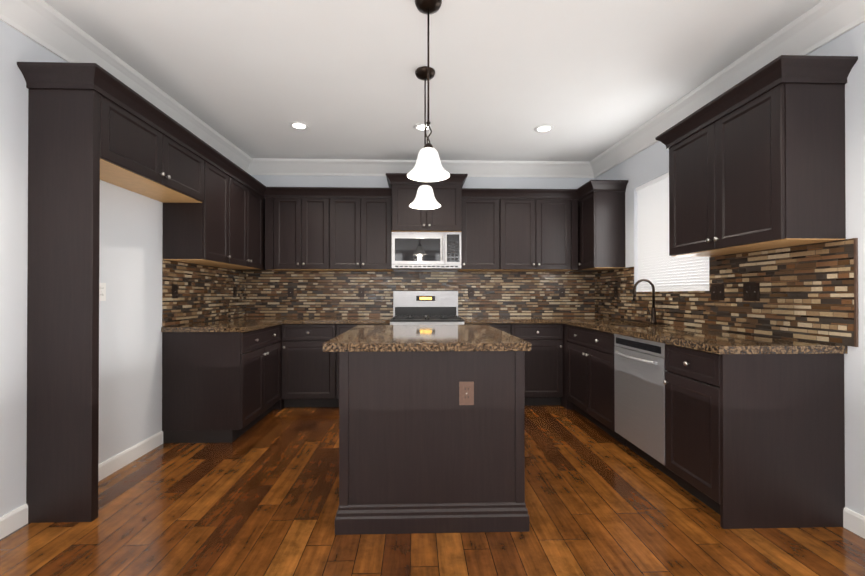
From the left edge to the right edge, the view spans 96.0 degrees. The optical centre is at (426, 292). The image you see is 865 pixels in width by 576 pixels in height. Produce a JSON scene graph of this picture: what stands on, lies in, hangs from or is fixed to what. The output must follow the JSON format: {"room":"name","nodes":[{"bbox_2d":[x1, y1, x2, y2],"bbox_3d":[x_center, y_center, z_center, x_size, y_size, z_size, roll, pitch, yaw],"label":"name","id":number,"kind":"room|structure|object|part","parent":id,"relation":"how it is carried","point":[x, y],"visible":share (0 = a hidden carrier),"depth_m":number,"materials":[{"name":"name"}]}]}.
{"room":"kitchen","nodes":[
{"label":"kitchen","id":0,"kind":"room"},
{"bbox_2d":[0,20,162,516],"bbox_3d":[-2.080,-0.195,0.653,0.120,2.740,8.100,0,0,-2],"label":"wall","id":1,"kind":"structure","parent":0,"point":[130,308],"depth_m":2.50,"materials":[{"name":"paint"}]},
{"bbox_2d":[0,504,27,538],"bbox_3d":[-1.977,1.118,-0.642,0.014,0.100,5.279,0,0,-2],"label":"baseboard","id":2,"kind":"structure","parent":1,"relation":"attached to","point":[17,518],"depth_m":1.92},
{"bbox_2d":[99,283,105,300],"bbox_3d":[-2.066,-0.006,2.474,0.008,0.116,0.072,0,0,-2],"label":"outlet","id":3,"kind":"object","parent":1,"relation":"attached to","point":[102,291],"visible":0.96,"depth_m":2.48,"materials":[{"name":"white plastic"}]},
{"bbox_2d":[98,431,162,481],"bbox_3d":[-2.066,1.135,2.555,0.014,0.100,1.023,0,0,-2],"label":"baseboard","id":4,"kind":"structure","parent":1,"relation":"attached to","point":[106,468],"depth_m":2.69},
{"bbox_2d":[100,94,203,202],"bbox_3d":[-1.893,-0.895,2.571,0.357,0.360,1.025,0,0,-2],"label":"upper cabinet","id":5,"kind":"object","parent":1,"relation":"attached to","point":[139,156],"visible":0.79,"depth_m":2.47,"materials":[{"name":"brown wood"}]},
{"bbox_2d":[17,62,80,88],"bbox_3d":[-1.905,-1.106,1.984,0.300,0.105,0.058,0,0,-2],"label":"crown molding","id":6,"kind":"structure","parent":5,"relation":"attached to","point":[37,75],"depth_m":1.98,"materials":[{"name":"brown wood"}]},
{"bbox_2d":[77,63,268,197],"bbox_3d":[-1.729,-1.100,3.115,0.058,0.105,2.308,0,0,-2],"label":"crown molding","id":7,"kind":"structure","parent":5,"relation":"attached to","point":[81,76],"depth_m":2.46,"materials":[{"name":"brown wood"}]},
{"bbox_2d":[163,160,230,263],"bbox_3d":[-1.913,-0.666,3.287,0.357,0.810,0.410,0,0,-2],"label":"upper cabinet","id":8,"kind":"object","parent":1,"relation":"attached to","point":[195,233],"visible":0.83,"depth_m":3.09,"materials":[{"name":"brown wood"}]},
{"bbox_2d":[162,260,245,326],"bbox_3d":[-2.101,0.008,3.827,0.010,0.534,1.508,0,0,-2],"label":"backsplash","id":9,"kind":"structure","parent":1,"relation":"attached to","point":[205,293],"depth_m":3.60,"materials":[{"name":"tile"}]},
{"bbox_2d":[172,284,177,297],"bbox_3d":[-2.075,-0.012,3.214,0.008,0.116,0.072,0,0,-2],"label":"electrical outlet","id":10,"kind":"object","parent":9,"relation":"attached to","point":[174,290],"visible":1,"depth_m":3.21,"materials":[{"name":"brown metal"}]},
{"bbox_2d":[233,287,236,296],"bbox_3d":[-2.105,-0.006,4.283,0.008,0.116,0.072,0,0,-2],"label":"electrical outlet","id":11,"kind":"object","parent":9,"relation":"attached to","point":[234,291],"visible":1,"depth_m":4.27,"materials":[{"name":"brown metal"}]},
{"bbox_2d":[199,176,271,270],"bbox_3d":[-1.933,-0.662,4.040,0.357,0.810,1.098,0,0,-2],"label":"upper cabinet","id":12,"kind":"object","parent":1,"relation":"attached to","point":[246,229],"visible":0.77,"depth_m":3.85,"materials":[{"name":"brown wood"}]},
{"bbox_2d":[0,0,864,177],"bbox_3d":[0.065,-1.361,0.719,4.170,0.416,7.860,0,0,-2],"label":"crown molding","id":13,"kind":"structure","parent":1,"relation":"attached to","point":[44,24],"depth_m":2.81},
{"bbox_2d":[251,175,595,271],"bbox_3d":[-0.047,-0.174,4.702,4.170,2.740,0.120,0,0,-2],"label":"wall","id":14,"kind":"structure","parent":0,"point":[267,180],"depth_m":4.63,"materials":[{"name":"paint"}]},
{"bbox_2d":[265,198,332,270],"bbox_3d":[-1.425,-0.661,4.425,0.700,0.810,0.357,0,0,-2],"label":"upper cabinet","id":15,"kind":"object","parent":14,"relation":"attached to","point":[297,234],"visible":0.88,"depth_m":4.28,"materials":[{"name":"brown wood"}]},
{"bbox_2d":[330,198,393,270],"bbox_3d":[-0.730,-0.660,4.444,0.690,0.810,0.357,0,0,-2],"label":"upper cabinet","id":16,"kind":"object","parent":14,"relation":"attached to","point":[360,234],"visible":0.9,"depth_m":4.30,"materials":[{"name":"brown wood"}]},
{"bbox_2d":[246,271,594,316],"bbox_3d":[-0.045,0.013,4.634,4.146,0.534,0.010,0,0,-2],"label":"backsplash","id":17,"kind":"structure","parent":14,"relation":"attached to","point":[335,293],"depth_m":4.63,"materials":[{"name":"tile"}]},
{"bbox_2d":[287,287,293,296],"bbox_3d":[-1.599,-0.005,4.581,0.072,0.116,0.008,0,0,-2],"label":"electrical outlet","id":18,"kind":"object","parent":17,"relation":"attached to","point":[290,291],"visible":1,"depth_m":4.58,"materials":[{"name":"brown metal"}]},
{"bbox_2d":[358,287,364,296],"bbox_3d":[-0.769,-0.005,4.604,0.072,0.116,0.008,0,0,-2],"label":"electrical outlet","id":19,"kind":"object","parent":17,"relation":"attached to","point":[361,290],"visible":1,"depth_m":4.60,"materials":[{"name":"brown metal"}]},
{"bbox_2d":[468,288,473,296],"bbox_3d":[0.530,-0.004,4.641,0.072,0.116,0.008,0,0,-2],"label":"electrical outlet","id":20,"kind":"object","parent":17,"relation":"attached to","point":[470,292],"visible":1,"depth_m":4.64,"materials":[{"name":"brown plastic"}]},
{"bbox_2d":[559,288,564,296],"bbox_3d":[1.630,-0.004,4.671,0.072,0.116,0.008,0,0,-2],"label":"electrical outlet","id":21,"kind":"object","parent":17,"relation":"attached to","point":[561,292],"visible":1,"depth_m":4.67,"materials":[{"name":"brown plastic"}]},
{"bbox_2d":[392,185,460,231],"bbox_3d":[-0.004,-0.928,4.410,0.760,0.525,0.469,0,0,-2],"label":"upper cabinet","id":22,"kind":"object","parent":14,"relation":"attached to","point":[445,216],"visible":0.71,"depth_m":4.21,"materials":[{"name":"brown wood"}]},
{"bbox_2d":[392,232,460,270],"bbox_3d":[-0.004,-0.466,4.418,0.760,0.400,0.429,0,0,-2],"label":"over-the-range microwave","id":23,"kind":"object","parent":22,"relation":"attached to","point":[427,251],"visible":1,"depth_m":4.24,"materials":[{"name":"silver metal"}]},
{"bbox_2d":[458,199,499,270],"bbox_3d":[0.595,-0.660,4.481,0.440,0.810,0.357,0,0,-2],"label":"upper cabinet","id":24,"kind":"object","parent":14,"relation":"attached to","point":[480,246],"visible":0.83,"depth_m":4.34,"materials":[{"name":"brown wood"}]},
{"bbox_2d":[497,199,577,271],"bbox_3d":[1.254,-0.660,4.500,0.880,0.810,0.357,0,0,-2],"label":"upper cabinet","id":25,"kind":"object","parent":14,"relation":"attached to","point":[538,235],"visible":0.88,"depth_m":4.35,"materials":[{"name":"brown wood"}]},
{"bbox_2d":[0,405,864,575],"bbox_3d":[0.065,1.200,0.706,4.410,0.050,8.100,0,0,-2],"label":"floor","id":26,"kind":"structure","parent":0,"point":[260,497],"depth_m":1.94,"materials":[{"name":"brown wood"}]},
{"bbox_2d":[26,89,99,522],"bbox_3d":[-1.892,0.052,2.030,0.328,2.260,0.045,0,0,-2],"label":"end panel","id":27,"kind":"object","parent":26,"relation":"on","point":[62,459],"visible":0.85,"depth_m":2.01,"materials":[{"name":"brown wood"}]},
{"bbox_2d":[162,324,281,442],"bbox_3d":[-1.784,0.752,3.518,0.627,0.876,0.880,0,0,-2],"label":"base cabinet","id":28,"kind":"object","parent":26,"relation":"on","point":[221,387],"depth_m":3.08,"materials":[{"name":"brown wood"}]},
{"bbox_2d":[161,316,301,331],"bbox_3d":[-1.777,0.295,3.827,0.658,0.040,1.523,0,0,-2],"label":"countertop","id":29,"kind":"structure","parent":28,"relation":"on","point":[243,324],"depth_m":3.35,"materials":[{"name":"stone"}]},
{"bbox_2d":[282,324,336,406],"bbox_3d":[-1.212,0.756,4.274,0.554,0.876,0.657,0,0,-2],"label":"base cabinet","id":30,"kind":"object","parent":26,"relation":"on","point":[308,372],"visible":0.79,"depth_m":3.98,"materials":[{"name":"brown wood"}]},
{"bbox_2d":[336,324,389,406],"bbox_3d":[-0.658,0.756,4.289,0.555,0.876,0.657,0,0,-2],"label":"base cabinet","id":31,"kind":"object","parent":26,"relation":"on","point":[341,328],"visible":0.15,"depth_m":3.98,"materials":[{"name":"brown wood"}]},
{"bbox_2d":[283,316,392,323],"bbox_3d":[-0.921,0.298,4.284,1.080,0.040,0.658,0,0,-2],"label":"countertop","id":32,"kind":"structure","parent":31,"relation":"on","point":[343,320],"depth_m":3.97,"materials":[{"name":"stone"}]},
{"bbox_2d":[323,325,530,534],"bbox_3d":[-0.010,0.717,2.487,1.020,0.935,1.180,0,0,-2],"label":"kitchen island","id":33,"kind":"object","parent":26,"relation":"on","point":[421,450],"visible":1,"depth_m":1.94,"materials":[{"name":"brown wood"}]},
{"bbox_2d":[459,382,473,404],"bbox_3d":[0.200,0.502,1.940,0.072,0.116,0.008,0,0,-2],"label":"outlet","id":34,"kind":"object","parent":33,"relation":"attached to","point":[466,393],"visible":1,"depth_m":1.94,"materials":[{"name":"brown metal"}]},
{"bbox_2d":[390,291,463,324],"bbox_3d":[0.000,0.586,4.272,0.760,1.215,0.710,0,0,-2],"label":"range","id":35,"kind":"object","parent":26,"relation":"on","point":[425,307],"visible":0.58,"depth_m":4.55,"materials":[{"name":"silver metal"}]},
{"bbox_2d":[464,323,510,333],"bbox_3d":[0.624,0.756,4.325,0.490,0.876,0.657,0,0,-2],"label":"base cabinet","id":36,"kind":"object","parent":26,"relation":"on","point":[505,327],"visible":0.08,"depth_m":4.03,"materials":[{"name":"brown wood"}]},
{"bbox_2d":[511,323,562,405],"bbox_3d":[1.143,0.756,4.339,0.549,0.876,0.657,0,0,-2],"label":"base cabinet","id":37,"kind":"object","parent":26,"relation":"on","point":[544,371],"visible":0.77,"depth_m":4.05,"materials":[{"name":"brown wood"}]},
{"bbox_2d":[459,316,561,323],"bbox_3d":[0.884,0.298,4.334,1.010,0.040,0.658,0,0,-2],"label":"countertop","id":38,"kind":"structure","parent":37,"relation":"on","point":[498,319],"depth_m":4.02,"materials":[{"name":"stone"}]},
{"bbox_2d":[561,324,564,407],"bbox_3d":[1.733,0.756,4.330,0.628,0.876,0.708,0,0,-2],"label":"base cabinet","id":39,"kind":"object","parent":26,"relation":"on","point":[562,398],"depth_m":4.05,"materials":[{"name":"brown wood"}]},
{"bbox_2d":[565,324,635,445],"bbox_3d":[1.756,0.752,3.502,0.628,0.876,0.950,0,0,-2],"label":"base cabinet","id":40,"kind":"object","parent":26,"relation":"on","point":[588,376],"depth_m":3.43,"materials":[{"name":"brown wood"}]},
{"bbox_2d":[544,316,847,353],"bbox_3d":[1.746,0.293,3.315,0.658,0.040,2.743,0,0,-2],"label":"countertop","id":41,"kind":"structure","parent":40,"relation":"on","point":[715,341],"depth_m":2.30,"materials":[{"name":"stone"}]},
{"bbox_2d":[633,279,656,323],"bbox_3d":[1.920,0.076,3.447,0.213,0.396,0.100,0,0,-2],"label":"faucet","id":42,"kind":"object","parent":41,"relation":"on","point":[653,316],"visible":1,"depth_m":3.42,"materials":[{"name":"black metal"}]},
{"bbox_2d":[614,334,676,481],"bbox_3d":[1.745,0.748,2.721,0.694,0.876,0.610,0,0,-2],"label":"dishwasher","id":43,"kind":"object","parent":26,"relation":"on","point":[639,375],"visible":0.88,"depth_m":2.65,"materials":[{"name":"silver metal"}]},
{"bbox_2d":[663,344,844,528],"bbox_3d":[1.778,0.745,2.187,0.657,0.876,0.460,0,0,-2],"label":"base cabinet","id":44,"kind":"object","parent":26,"relation":"on","point":[754,440],"visible":0.92,"depth_m":1.96,"materials":[{"name":"brown wood"}]},
{"bbox_2d":[43,0,821,161],"bbox_3d":[0.065,-1.466,0.720,4.410,0.313,8.100,0,0,-2],"label":"ceiling","id":45,"kind":"structure","parent":0,"point":[589,80],"depth_m":2.54,"materials":[{"name":"paint"}]},
{"bbox_2d":[289,121,308,129],"bbox_3d":[-1.151,-1.509,3.522,0.176,0.009,0.176,0,0,-2],"label":"recessed light","id":46,"kind":"object","parent":45,"relation":"in","point":[297,125],"visible":0.92,"depth_m":3.52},
{"bbox_2d":[414,123,432,131],"bbox_3d":[-0.030,-1.509,3.554,0.176,0.009,0.176,0,0,-2],"label":"recessed light","id":47,"kind":"object","parent":45,"relation":"in","point":[419,127],"visible":0.75,"depth_m":3.55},
{"bbox_2d":[409,66,440,209],"bbox_3d":[-0.009,-1.038,2.626,0.218,0.905,0.218,0,0,-2],"label":"pendant light","id":48,"kind":"object","parent":45,"relation":"hanging from","point":[425,199],"visible":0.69,"depth_m":2.60,"materials":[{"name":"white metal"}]},
{"bbox_2d":[407,0,449,181],"bbox_3d":[0.010,-1.030,1.962,0.218,0.884,0.218,0,0,-2],"label":"pendant light","id":49,"kind":"object","parent":45,"relation":"hanging from","point":[428,167],"visible":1,"depth_m":1.96,"materials":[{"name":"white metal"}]},
{"bbox_2d":[534,124,553,132],"bbox_3d":[1.083,-1.509,3.585,0.176,0.009,0.176,0,0,-2],"label":"recessed light","id":50,"kind":"object","parent":45,"relation":"in","point":[545,128],"visible":1,"depth_m":3.58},
{"bbox_2d":[596,22,864,515],"bbox_3d":[2.209,-0.194,0.773,0.120,2.740,8.100,0,0,-2],"label":"wall","id":51,"kind":"structure","parent":0,"point":[652,162],"depth_m":1.94,"materials":[{"name":"paint"}]},
{"bbox_2d":[570,192,624,271],"bbox_3d":[1.868,-0.661,4.356,0.357,0.810,0.678,0,0,-2],"label":"upper cabinet","id":52,"kind":"object","parent":51,"relation":"attached to","point":[601,231],"visible":0.9,"depth_m":4.02,"materials":[{"name":"brown wood"}]},
{"bbox_2d":[269,173,627,199],"bbox_3d":[0.160,-1.156,4.282,3.776,0.230,0.736,0,0,-2],"label":"crown molding","id":53,"kind":"structure","parent":52,"relation":"attached to","point":[586,189],"depth_m":4.26,"materials":[{"name":"brown wood"}]},
{"bbox_2d":[636,172,708,291],"bbox_3d":[2.101,-0.526,3.363,0.030,1.026,0.984,0,0,-2],"label":"window blinds","id":54,"kind":"object","parent":51,"relation":"attached to","point":[653,223],"visible":0.4,"depth_m":3.50,"materials":[{"name":"white plastic"}]},
{"bbox_2d":[595,238,857,346],"bbox_3d":[2.070,0.006,3.302,0.012,0.534,2.791,0,0,-2],"label":"backsplash","id":55,"kind":"structure","parent":51,"relation":"attached to","point":[808,292],"depth_m":2.37,"materials":[{"name":"tile"}]},
{"bbox_2d":[614,287,617,297],"bbox_3d":[2.037,-0.007,4.189,0.008,0.116,0.072,0,0,-2],"label":"electrical outlet","id":56,"kind":"object","parent":55,"relation":"attached to","point":[615,292],"visible":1,"depth_m":4.18,"materials":[{"name":"brown plastic"}]},
{"bbox_2d":[711,284,723,299],"bbox_3d":[2.076,-0.004,2.779,0.008,0.116,0.118,0,0,-2],"label":"electrical outlet","id":57,"kind":"object","parent":55,"relation":"attached to","point":[717,291],"visible":1,"depth_m":2.78,"materials":[{"name":"brown plastic"}]},
{"bbox_2d":[743,283,759,300],"bbox_3d":[2.084,-0.005,2.499,0.008,0.116,0.118,0,0,-2],"label":"electrical outlet","id":58,"kind":"object","parent":55,"relation":"attached to","point":[751,291],"visible":1,"depth_m":2.50,"materials":[{"name":"brown plastic"}]},
{"bbox_3d":[2.109,-0.002,1.911,0.012,0.534,0.008,0,0,-2],"label":"edge trim","id":59,"kind":"part","parent":55,"relation":"part of","materials":[{"name":"brown tile"}]},
{"bbox_2d":[669,83,845,256],"bbox_3d":[1.923,-0.671,2.398,0.357,0.810,0.880,0,0,-2],"label":"upper cabinet","id":60,"kind":"object","parent":51,"relation":"attached to","point":[765,171],"visible":0.9,"depth_m":2.07,"materials":[{"name":"brown wood"}]},
{"bbox_2d":[655,55,857,148],"bbox_3d":[1.908,-1.103,2.400,0.386,0.105,0.996,0,0,-2],"label":"crown molding","id":61,"kind":"structure","parent":60,"relation":"attached to","point":[803,69],"depth_m":2.01,"materials":[{"name":"brown wood"}]},
{"bbox_2d":[843,507,864,538],"bbox_3d":[2.180,1.119,-0.601,0.014,0.100,5.129,0,0,-2],"label":"baseboard","id":62,"kind":"structure","parent":51,"relation":"attached to","point":[853,521],"depth_m":1.91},
{"label":"outside","id":63,"kind":"structure","parent":0,"visible":0},
{"bbox_2d":[646,257,708,285],"bbox_3d":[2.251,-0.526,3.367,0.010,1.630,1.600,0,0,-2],"label":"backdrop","id":64,"kind":"structure","parent":63,"point":[681,275],"depth_m":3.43,"materials":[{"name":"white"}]}
]}

